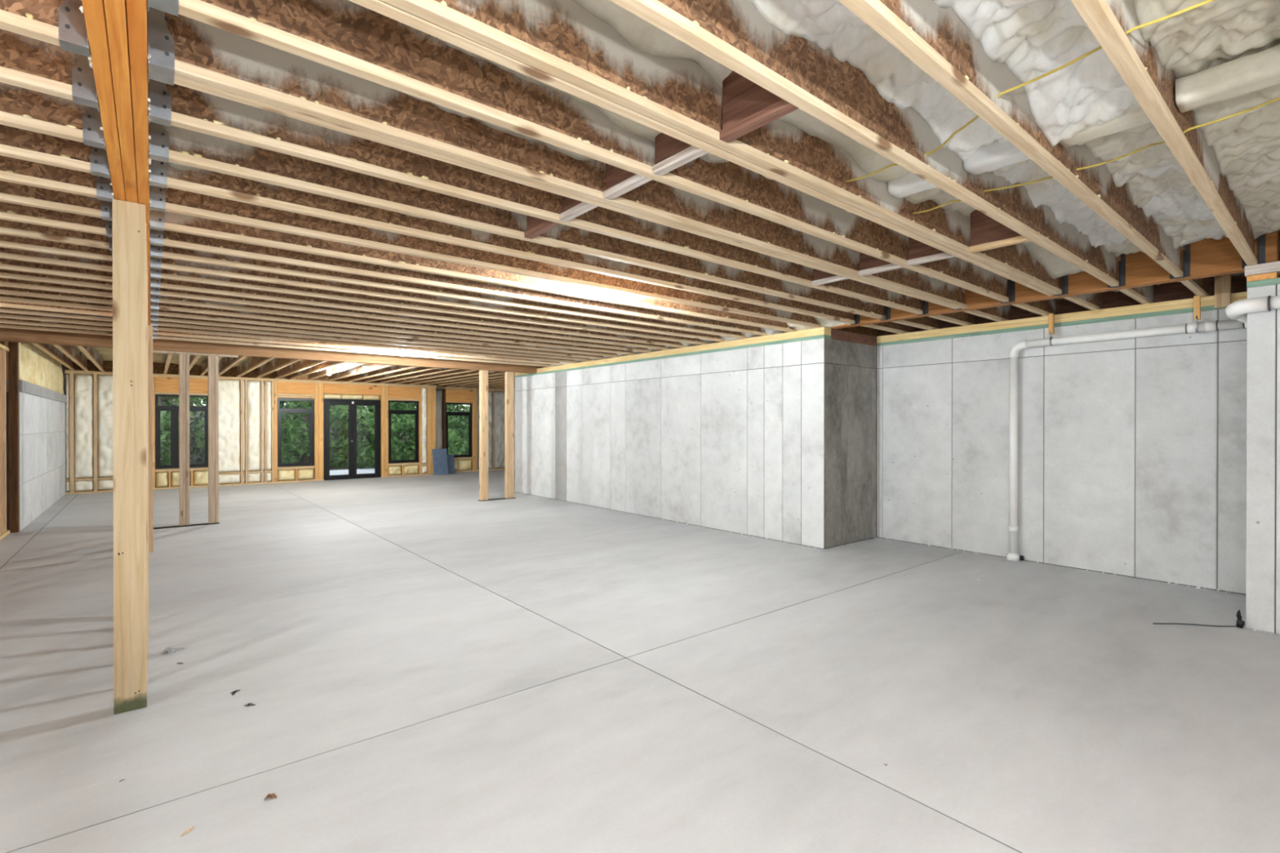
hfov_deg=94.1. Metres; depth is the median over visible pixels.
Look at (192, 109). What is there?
joist
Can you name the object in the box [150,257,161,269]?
hanger
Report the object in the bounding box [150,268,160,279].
hanger
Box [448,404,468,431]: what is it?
leafy tree
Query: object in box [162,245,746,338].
joist
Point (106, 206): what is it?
hanger
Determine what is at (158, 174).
hanger
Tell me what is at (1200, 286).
joist
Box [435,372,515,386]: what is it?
joist
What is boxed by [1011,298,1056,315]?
joist
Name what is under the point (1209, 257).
rim joist
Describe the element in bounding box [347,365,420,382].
joist
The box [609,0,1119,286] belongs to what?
joist
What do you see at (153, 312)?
hanger
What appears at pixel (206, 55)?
joist
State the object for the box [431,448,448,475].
board
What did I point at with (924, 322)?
joist
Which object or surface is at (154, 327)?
hanger
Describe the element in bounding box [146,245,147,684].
stud
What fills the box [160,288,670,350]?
joist
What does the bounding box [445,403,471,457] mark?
window
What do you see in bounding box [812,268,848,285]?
joist blocking
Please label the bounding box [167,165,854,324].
joist
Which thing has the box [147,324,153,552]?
stud
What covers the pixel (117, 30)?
ceiling beam
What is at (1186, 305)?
sill plate
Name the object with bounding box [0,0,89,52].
joist
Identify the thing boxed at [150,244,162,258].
hanger
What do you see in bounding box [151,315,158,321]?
hanger
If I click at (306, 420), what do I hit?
trunk
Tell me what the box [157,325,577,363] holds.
joist
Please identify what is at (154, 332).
hanger
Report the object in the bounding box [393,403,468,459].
shrub
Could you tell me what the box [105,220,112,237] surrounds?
hanger
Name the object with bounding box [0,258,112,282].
joist
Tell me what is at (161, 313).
joist
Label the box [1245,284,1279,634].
wall
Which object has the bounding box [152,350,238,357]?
plate
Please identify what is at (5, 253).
joist
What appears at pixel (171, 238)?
joist
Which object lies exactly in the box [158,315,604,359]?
joist
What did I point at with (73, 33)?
hanger
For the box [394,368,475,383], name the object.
joist
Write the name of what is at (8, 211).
joist
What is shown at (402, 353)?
ceiling light
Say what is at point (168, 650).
scrap
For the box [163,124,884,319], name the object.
joist
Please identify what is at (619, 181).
block
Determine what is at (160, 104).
hanger
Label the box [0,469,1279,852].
floor
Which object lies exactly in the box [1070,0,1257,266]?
joist
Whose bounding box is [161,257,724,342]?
joist
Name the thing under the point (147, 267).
stud
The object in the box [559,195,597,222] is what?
joist blocking
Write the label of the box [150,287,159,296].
hanger
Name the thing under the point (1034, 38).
foam
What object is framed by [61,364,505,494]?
wall
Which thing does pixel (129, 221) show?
wooden post
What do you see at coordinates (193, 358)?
joist
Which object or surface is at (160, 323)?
joist
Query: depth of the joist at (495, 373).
15.05 m
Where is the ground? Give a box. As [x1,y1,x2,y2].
[163,405,468,470]
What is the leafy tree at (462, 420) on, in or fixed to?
on the ground
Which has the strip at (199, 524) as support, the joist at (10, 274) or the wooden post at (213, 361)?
the wooden post at (213, 361)
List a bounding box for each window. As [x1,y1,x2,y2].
[155,394,208,468]
[277,399,314,466]
[388,400,418,463]
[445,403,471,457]
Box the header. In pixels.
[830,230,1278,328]
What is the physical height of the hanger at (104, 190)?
0.264 m
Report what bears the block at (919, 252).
attached to the joist at (346, 36)
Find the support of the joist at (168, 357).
on the wall at (248, 406)
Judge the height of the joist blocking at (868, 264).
0.359 m
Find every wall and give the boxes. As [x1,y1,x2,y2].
[0,341,66,531]
[0,343,9,540]
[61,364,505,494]
[514,388,515,469]
[515,337,832,549]
[812,337,876,549]
[875,308,1247,595]
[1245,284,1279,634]
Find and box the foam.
[74,0,1279,368]
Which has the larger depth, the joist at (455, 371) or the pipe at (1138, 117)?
the joist at (455, 371)
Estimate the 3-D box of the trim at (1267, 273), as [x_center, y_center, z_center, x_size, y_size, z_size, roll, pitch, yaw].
[5.846,-1.052,2.430,0.150,0.154,4.756,0,0,-39]
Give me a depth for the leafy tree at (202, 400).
26.49 m
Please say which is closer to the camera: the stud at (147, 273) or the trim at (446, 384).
the stud at (147, 273)
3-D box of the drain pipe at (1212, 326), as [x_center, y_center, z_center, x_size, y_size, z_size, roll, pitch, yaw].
[4.531,0.254,5.674,0.120,2.339,1.865,0,0,-39]
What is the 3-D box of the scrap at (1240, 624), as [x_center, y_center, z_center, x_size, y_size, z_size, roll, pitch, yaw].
[4.257,1.368,4.227,0.035,0.141,0.044,0,0,-39]
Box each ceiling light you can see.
[326,366,332,375]
[400,349,404,355]
[608,291,615,301]
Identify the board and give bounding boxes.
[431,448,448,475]
[447,454,455,473]
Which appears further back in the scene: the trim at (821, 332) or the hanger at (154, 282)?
the trim at (821, 332)
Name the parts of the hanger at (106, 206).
seat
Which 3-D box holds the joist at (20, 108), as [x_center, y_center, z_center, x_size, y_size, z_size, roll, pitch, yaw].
[-3.702,-1.307,1.104,4.037,0.361,0.054,0,0,-40]
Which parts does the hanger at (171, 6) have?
plate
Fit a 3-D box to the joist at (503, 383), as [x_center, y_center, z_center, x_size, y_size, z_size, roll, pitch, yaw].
[-3.301,-1.359,16.074,0.049,0.361,5.940,0,0,-39]
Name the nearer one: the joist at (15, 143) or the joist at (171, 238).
the joist at (15, 143)
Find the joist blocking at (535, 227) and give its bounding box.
[524,215,561,239]
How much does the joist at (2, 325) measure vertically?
0.361 m
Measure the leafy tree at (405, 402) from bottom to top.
8.986 m
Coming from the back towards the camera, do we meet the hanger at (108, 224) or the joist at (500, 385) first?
the joist at (500, 385)
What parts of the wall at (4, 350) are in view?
plate, plate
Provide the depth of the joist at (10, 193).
3.09 m
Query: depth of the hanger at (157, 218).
3.38 m
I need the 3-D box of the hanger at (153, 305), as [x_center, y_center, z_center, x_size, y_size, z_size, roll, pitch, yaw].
[-4.710,-1.271,5.788,0.064,0.264,0.125,0,0,-39]
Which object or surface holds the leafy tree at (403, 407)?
on the ground
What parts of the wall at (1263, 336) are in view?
concrete panel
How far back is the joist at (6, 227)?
3.63 m
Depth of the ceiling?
4.36 m
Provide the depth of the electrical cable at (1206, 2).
2.02 m
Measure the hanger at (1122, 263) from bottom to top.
0.264 m
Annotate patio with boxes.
[329,468,374,475]
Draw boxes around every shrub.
[155,410,179,468]
[193,399,309,463]
[281,400,374,468]
[329,404,414,469]
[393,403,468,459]
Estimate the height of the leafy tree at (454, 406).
5.652 m
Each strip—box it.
[153,522,219,528]
[478,497,515,501]
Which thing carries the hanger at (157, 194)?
attached to the ceiling beam at (117, 30)
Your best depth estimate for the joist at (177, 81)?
2.60 m
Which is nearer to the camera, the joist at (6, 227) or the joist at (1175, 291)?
the joist at (6, 227)
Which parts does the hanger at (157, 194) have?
seat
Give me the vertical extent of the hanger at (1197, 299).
0.324 m
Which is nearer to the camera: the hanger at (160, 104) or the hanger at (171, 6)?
the hanger at (171, 6)
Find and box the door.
[323,399,380,480]
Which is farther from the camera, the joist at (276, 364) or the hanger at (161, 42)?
the joist at (276, 364)
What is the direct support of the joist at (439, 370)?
on the wall at (248, 406)
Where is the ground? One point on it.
(194, 458)
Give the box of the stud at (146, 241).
[146,240,147,527]
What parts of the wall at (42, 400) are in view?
concrete panel, concrete panel, concrete panel, concrete panel, concrete panel, foam panel, concrete panel, concrete panel, concrete panel, concrete panel, concrete panel, concrete panel, concrete panel, concrete panel, concrete panel, concrete panel, concrete panel, concrete panel, concrete panel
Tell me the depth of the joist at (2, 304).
5.92 m
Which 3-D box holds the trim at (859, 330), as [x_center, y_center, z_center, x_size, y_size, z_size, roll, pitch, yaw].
[2.662,-1.267,7.540,1.380,0.488,0.030,0,0,-39]
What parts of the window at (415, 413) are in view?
sash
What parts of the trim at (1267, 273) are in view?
plate, treated plate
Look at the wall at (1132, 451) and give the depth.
5.96 m
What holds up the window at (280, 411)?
in the wall at (248, 406)
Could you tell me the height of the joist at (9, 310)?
0.361 m
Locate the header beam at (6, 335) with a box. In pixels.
[0,327,542,373]
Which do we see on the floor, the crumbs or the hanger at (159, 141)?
the crumbs
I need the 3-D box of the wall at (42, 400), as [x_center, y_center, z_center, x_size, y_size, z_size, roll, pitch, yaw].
[-10.251,-0.056,10.185,0.248,2.928,5.650,0,0,-39]
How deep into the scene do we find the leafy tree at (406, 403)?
30.15 m
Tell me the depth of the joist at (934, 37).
2.20 m
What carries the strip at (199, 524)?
on the floor
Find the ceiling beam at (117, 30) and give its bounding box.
[79,0,151,324]
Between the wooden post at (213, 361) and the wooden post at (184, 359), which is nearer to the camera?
the wooden post at (184, 359)
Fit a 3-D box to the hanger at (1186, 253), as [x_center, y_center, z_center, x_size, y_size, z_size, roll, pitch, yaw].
[4.119,-1.266,4.553,0.050,0.264,0.117,0,0,-39]
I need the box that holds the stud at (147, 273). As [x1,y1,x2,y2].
[146,272,148,641]
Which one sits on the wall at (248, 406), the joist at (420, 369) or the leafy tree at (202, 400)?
the joist at (420, 369)
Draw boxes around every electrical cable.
[844,0,1215,182]
[912,97,1279,213]
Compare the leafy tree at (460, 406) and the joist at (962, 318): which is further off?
the leafy tree at (460, 406)
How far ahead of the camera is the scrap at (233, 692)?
3.20 m
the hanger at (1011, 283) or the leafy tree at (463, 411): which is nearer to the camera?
the hanger at (1011, 283)
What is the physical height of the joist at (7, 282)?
0.361 m
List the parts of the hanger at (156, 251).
seat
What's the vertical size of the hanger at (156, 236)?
0.264 m
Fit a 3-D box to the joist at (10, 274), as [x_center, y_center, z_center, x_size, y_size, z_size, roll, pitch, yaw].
[-5.857,-1.316,3.735,4.037,0.361,0.052,0,0,-40]
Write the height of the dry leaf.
0.014 m
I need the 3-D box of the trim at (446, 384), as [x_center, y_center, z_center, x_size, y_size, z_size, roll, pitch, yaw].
[-5.167,-1.368,18.422,2.640,0.362,0.018,0,0,-39]
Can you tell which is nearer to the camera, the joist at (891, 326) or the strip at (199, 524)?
the joist at (891, 326)
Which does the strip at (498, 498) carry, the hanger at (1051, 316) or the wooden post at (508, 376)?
the wooden post at (508, 376)
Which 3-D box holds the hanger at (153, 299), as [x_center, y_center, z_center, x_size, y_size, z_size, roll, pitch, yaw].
[-4.444,-1.270,5.463,0.064,0.264,0.125,0,0,-39]
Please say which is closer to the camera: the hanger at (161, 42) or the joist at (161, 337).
the hanger at (161, 42)
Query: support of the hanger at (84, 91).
attached to the ceiling beam at (117, 30)
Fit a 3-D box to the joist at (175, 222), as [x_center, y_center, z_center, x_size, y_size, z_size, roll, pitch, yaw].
[-0.419,-1.322,5.354,6.153,0.361,0.056,0,0,-40]
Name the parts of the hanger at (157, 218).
seat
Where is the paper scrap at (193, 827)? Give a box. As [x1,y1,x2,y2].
[180,826,194,835]
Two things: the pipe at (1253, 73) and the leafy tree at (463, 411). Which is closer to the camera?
the pipe at (1253, 73)
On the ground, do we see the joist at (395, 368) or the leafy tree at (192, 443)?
the leafy tree at (192, 443)
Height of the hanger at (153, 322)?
0.264 m
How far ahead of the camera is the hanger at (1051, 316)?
6.06 m
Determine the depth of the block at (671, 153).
2.60 m
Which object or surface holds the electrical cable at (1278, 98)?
attached to the joist at (733, 33)
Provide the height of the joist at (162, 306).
0.361 m
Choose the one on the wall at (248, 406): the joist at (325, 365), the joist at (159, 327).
the joist at (325, 365)
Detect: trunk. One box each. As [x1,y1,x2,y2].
[302,402,311,462]
[333,404,339,460]
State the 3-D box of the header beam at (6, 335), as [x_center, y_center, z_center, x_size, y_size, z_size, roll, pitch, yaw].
[-5.992,-1.245,8.849,10.310,0.380,0.091,0,0,-39]
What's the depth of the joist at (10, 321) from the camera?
6.85 m
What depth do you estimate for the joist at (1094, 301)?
5.73 m
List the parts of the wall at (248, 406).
foam panel, foam panel, foam panel, foam panel, foam panel, foam panel, foam panel, foam panel, sill plate, header plate, plate, foam panel, foam panel, foam panel, foam panel, plate, plate, foam panel, foam panel, foam panel, foam panel, foam panel, foam panel, header plate, header plate, sill plate, foam panel, foam panel, foam panel, foam panel, foam panel, sill plate, header plate, plate, foam panel, foam panel, foam panel, foam panel, foam panel, sill plate, foam panel, plate, plate, foam panel, plate, foam panel, foam panel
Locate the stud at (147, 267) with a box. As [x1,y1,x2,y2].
[146,266,148,555]
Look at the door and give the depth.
15.80 m
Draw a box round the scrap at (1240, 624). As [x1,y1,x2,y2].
[1235,609,1244,628]
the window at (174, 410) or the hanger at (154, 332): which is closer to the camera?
the hanger at (154, 332)
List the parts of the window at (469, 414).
sash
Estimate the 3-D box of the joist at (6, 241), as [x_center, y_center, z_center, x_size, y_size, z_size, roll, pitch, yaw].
[-5.128,-1.313,2.845,4.037,0.361,0.054,0,0,-40]
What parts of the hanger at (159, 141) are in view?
seat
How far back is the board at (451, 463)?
17.63 m
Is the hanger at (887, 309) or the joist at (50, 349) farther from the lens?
the joist at (50, 349)
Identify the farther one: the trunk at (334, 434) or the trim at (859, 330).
the trunk at (334, 434)
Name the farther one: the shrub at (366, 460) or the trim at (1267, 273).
the shrub at (366, 460)
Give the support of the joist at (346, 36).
attached to the ceiling beam at (117, 30)
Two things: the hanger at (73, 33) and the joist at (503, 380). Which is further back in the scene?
the joist at (503, 380)
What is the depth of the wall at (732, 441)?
8.57 m
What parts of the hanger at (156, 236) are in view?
seat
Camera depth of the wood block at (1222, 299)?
5.12 m
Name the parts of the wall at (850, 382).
concrete panel, concrete panel, concrete panel, concrete panel, concrete panel, concrete panel, concrete panel, concrete panel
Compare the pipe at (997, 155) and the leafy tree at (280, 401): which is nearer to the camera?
the pipe at (997, 155)
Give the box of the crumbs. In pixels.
[654,518,1272,634]
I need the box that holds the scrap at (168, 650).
[162,646,185,653]
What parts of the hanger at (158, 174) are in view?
seat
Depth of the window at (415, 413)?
16.72 m
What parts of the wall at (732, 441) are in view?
concrete panel, concrete panel, concrete panel, concrete panel, concrete panel, concrete panel, concrete panel, concrete panel, concrete panel, concrete panel, concrete panel, concrete panel, concrete panel, concrete panel, concrete panel, concrete panel, concrete panel, concrete panel, concrete panel, concrete panel, concrete panel, concrete panel, concrete panel, concrete panel, concrete panel, concrete panel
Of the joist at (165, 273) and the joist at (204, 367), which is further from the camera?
the joist at (204, 367)
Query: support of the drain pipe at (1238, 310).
attached to the wall at (1263, 336)
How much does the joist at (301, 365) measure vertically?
0.361 m
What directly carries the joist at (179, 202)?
attached to the ceiling beam at (117, 30)
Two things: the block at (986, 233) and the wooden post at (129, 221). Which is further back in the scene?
the block at (986, 233)
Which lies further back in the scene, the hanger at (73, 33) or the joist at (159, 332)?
the joist at (159, 332)
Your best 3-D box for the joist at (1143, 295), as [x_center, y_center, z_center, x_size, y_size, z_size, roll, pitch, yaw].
[4.463,-1.322,5.343,1.238,0.361,0.049,0,0,-40]
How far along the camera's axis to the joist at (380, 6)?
2.13 m
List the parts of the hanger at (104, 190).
seat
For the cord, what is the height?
0.009 m
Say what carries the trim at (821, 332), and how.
on the wall at (732, 441)
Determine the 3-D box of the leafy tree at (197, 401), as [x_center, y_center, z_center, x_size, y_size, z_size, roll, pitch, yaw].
[-15.165,-0.942,18.904,3.767,5.652,4.349,0,0,42]
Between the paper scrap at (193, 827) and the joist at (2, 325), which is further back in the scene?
the joist at (2, 325)
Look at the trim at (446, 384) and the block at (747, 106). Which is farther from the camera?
the trim at (446, 384)
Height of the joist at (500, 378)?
0.361 m
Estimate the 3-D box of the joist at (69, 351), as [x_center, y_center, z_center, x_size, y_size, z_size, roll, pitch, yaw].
[-9.749,-1.339,10.232,0.049,0.361,6.806,0,0,-39]
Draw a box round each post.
[8,342,19,533]
[112,199,146,714]
[178,354,189,525]
[208,355,218,523]
[479,369,488,500]
[504,371,514,497]
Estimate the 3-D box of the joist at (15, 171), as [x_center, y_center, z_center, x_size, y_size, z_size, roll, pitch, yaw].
[-4.178,-1.309,1.685,4.037,0.361,0.053,0,0,-40]
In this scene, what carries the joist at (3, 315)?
attached to the ceiling beam at (117, 30)
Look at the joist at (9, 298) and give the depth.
5.62 m
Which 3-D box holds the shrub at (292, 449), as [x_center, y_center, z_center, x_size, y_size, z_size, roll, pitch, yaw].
[-12.978,0.366,20.072,3.208,3.140,3.362,0,0,-24]
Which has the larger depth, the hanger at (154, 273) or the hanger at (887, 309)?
the hanger at (887, 309)
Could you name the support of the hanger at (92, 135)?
attached to the ceiling beam at (117, 30)
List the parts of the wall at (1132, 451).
concrete panel, concrete panel, concrete panel, concrete panel, concrete panel, concrete panel, concrete panel, concrete panel, concrete panel, concrete panel, concrete panel, concrete panel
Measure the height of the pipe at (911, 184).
0.105 m
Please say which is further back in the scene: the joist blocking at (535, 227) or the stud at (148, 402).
the stud at (148, 402)
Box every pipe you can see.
[887,172,937,199]
[963,139,1030,175]
[1006,319,1247,560]
[1058,106,1151,148]
[1175,44,1279,112]
[1225,295,1279,324]
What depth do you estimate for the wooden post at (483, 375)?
11.26 m
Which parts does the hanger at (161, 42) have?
seat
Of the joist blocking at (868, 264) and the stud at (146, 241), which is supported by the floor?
the stud at (146, 241)
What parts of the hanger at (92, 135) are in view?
seat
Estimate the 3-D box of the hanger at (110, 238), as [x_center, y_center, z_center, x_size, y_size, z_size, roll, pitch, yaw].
[-3.364,-1.264,3.827,0.064,0.264,0.125,0,0,-39]
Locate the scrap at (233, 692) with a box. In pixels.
[230,689,239,695]
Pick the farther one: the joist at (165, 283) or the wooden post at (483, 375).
the wooden post at (483, 375)
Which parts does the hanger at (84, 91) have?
seat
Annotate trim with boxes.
[65,360,434,385]
[439,384,504,389]
[515,327,831,377]
[831,325,878,341]
[831,328,876,346]
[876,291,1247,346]
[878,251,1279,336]
[1244,261,1279,288]
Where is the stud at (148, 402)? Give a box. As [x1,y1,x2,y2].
[147,402,148,462]
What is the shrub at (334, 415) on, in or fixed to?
on the ground
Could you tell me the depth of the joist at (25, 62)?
1.99 m
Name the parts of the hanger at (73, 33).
seat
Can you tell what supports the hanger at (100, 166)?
attached to the ceiling beam at (117, 30)
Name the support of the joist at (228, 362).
on the wall at (248, 406)
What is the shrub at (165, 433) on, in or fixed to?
on the ground
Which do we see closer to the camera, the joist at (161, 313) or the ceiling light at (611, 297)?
the ceiling light at (611, 297)
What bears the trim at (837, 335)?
on the wall at (850, 382)
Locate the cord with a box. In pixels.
[1152,622,1236,626]
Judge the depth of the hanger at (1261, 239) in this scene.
4.23 m
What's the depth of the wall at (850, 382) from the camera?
7.21 m
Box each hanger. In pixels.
[58,0,90,57]
[71,54,99,111]
[82,106,106,151]
[90,146,111,180]
[96,176,114,202]
[101,200,112,221]
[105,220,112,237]
[109,236,112,250]
[147,0,178,16]
[147,7,174,85]
[148,79,171,126]
[149,121,168,163]
[149,159,167,188]
[149,185,165,212]
[149,209,164,231]
[150,228,163,246]
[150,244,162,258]
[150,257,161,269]
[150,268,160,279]
[150,278,160,288]
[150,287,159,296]
[150,295,159,303]
[150,302,159,310]
[151,309,158,315]
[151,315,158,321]
[151,320,158,326]
[152,325,157,330]
[152,330,157,335]
[849,314,859,324]
[880,306,890,320]
[916,300,928,315]
[1000,279,1014,303]
[1048,313,1053,346]
[1054,275,1068,296]
[1107,253,1125,288]
[1169,244,1190,279]
[1193,295,1200,333]
[1241,234,1265,269]
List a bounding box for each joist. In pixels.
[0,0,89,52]
[0,28,98,105]
[0,82,105,142]
[0,124,92,173]
[0,155,97,198]
[0,180,102,217]
[0,201,106,235]
[0,219,109,248]
[0,234,112,262]
[0,247,112,271]
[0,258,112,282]
[0,269,112,289]
[0,277,112,297]
[0,286,112,304]
[0,293,112,311]
[0,301,112,316]
[0,306,112,321]
[0,312,112,326]
[0,317,112,331]
[0,323,112,335]
[31,342,75,370]
[53,344,88,370]
[77,346,104,371]
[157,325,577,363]
[157,330,564,364]
[157,334,551,366]
[158,309,618,357]
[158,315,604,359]
[158,320,591,361]
[159,295,652,352]
[159,302,635,355]
[160,268,706,344]
[160,278,684,347]
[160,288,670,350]
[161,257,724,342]
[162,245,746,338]
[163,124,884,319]
[163,187,821,328]
[163,230,768,335]
[164,12,967,308]
[164,83,922,314]
[164,211,796,332]
[164,353,172,373]
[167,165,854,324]
[173,76,959,309]
[177,0,1008,302]
[189,355,199,370]
[200,356,222,375]
[218,355,246,376]
[236,356,273,377]
[256,358,300,377]
[275,360,327,378]
[288,361,344,379]
[307,362,367,380]
[328,364,394,381]
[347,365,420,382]
[348,0,1054,296]
[363,366,438,382]
[378,368,459,382]
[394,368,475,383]
[408,370,494,384]
[422,371,504,385]
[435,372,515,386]
[445,375,515,386]
[458,378,515,387]
[471,381,515,387]
[488,383,515,387]
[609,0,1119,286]
[838,0,1182,277]
[861,321,913,333]
[892,316,942,329]
[928,311,977,325]
[963,305,1010,321]
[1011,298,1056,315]
[1062,292,1103,310]
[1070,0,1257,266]
[1118,284,1153,304]
[1180,277,1209,297]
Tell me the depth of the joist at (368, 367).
13.36 m
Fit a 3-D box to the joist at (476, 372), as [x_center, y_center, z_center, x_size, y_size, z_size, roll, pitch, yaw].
[-4.573,-1.354,14.472,0.049,0.361,6.806,0,0,-39]
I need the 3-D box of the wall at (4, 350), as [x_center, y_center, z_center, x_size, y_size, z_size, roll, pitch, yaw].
[-6.455,0.174,5.455,0.155,2.500,6.620,0,0,-39]
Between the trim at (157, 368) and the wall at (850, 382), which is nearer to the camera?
the wall at (850, 382)
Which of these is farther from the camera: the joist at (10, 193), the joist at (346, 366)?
the joist at (346, 366)
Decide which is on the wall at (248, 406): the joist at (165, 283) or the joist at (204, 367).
the joist at (204, 367)
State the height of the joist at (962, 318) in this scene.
0.361 m
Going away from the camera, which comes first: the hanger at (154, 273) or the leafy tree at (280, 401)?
the hanger at (154, 273)
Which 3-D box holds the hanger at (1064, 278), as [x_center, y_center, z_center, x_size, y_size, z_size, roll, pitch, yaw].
[3.626,-1.268,5.155,0.050,0.264,0.117,0,0,-39]
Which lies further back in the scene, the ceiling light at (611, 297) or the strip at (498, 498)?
the strip at (498, 498)
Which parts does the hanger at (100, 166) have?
seat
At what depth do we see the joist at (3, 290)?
5.32 m
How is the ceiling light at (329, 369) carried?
hanging from the ceiling
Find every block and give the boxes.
[603,163,652,199]
[652,132,707,176]
[720,71,798,142]
[907,236,955,266]
[968,209,1030,253]
[1213,275,1231,308]
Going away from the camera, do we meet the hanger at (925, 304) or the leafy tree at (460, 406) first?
the hanger at (925, 304)
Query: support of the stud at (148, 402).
on the floor
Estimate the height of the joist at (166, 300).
0.361 m
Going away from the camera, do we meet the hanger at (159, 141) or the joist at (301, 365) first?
the hanger at (159, 141)
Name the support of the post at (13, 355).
on the floor
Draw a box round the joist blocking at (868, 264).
[858,252,903,275]
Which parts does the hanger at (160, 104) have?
seat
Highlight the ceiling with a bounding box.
[147,17,1279,315]
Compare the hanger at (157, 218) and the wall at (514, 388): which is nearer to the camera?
the hanger at (157, 218)
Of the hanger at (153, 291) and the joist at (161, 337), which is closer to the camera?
the hanger at (153, 291)
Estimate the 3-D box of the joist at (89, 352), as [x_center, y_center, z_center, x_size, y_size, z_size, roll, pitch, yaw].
[-9.555,-1.339,10.391,0.049,0.361,6.806,0,0,-39]
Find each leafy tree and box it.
[155,394,206,467]
[160,396,302,462]
[164,400,205,417]
[280,400,302,430]
[293,402,413,440]
[361,400,416,460]
[391,403,467,439]
[401,402,462,446]
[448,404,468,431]
[450,417,467,449]
[451,404,469,439]
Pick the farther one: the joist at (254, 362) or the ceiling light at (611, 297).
the joist at (254, 362)
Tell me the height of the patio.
0.150 m
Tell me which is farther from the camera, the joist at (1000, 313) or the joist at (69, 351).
the joist at (69, 351)
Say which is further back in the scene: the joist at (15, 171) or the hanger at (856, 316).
the hanger at (856, 316)

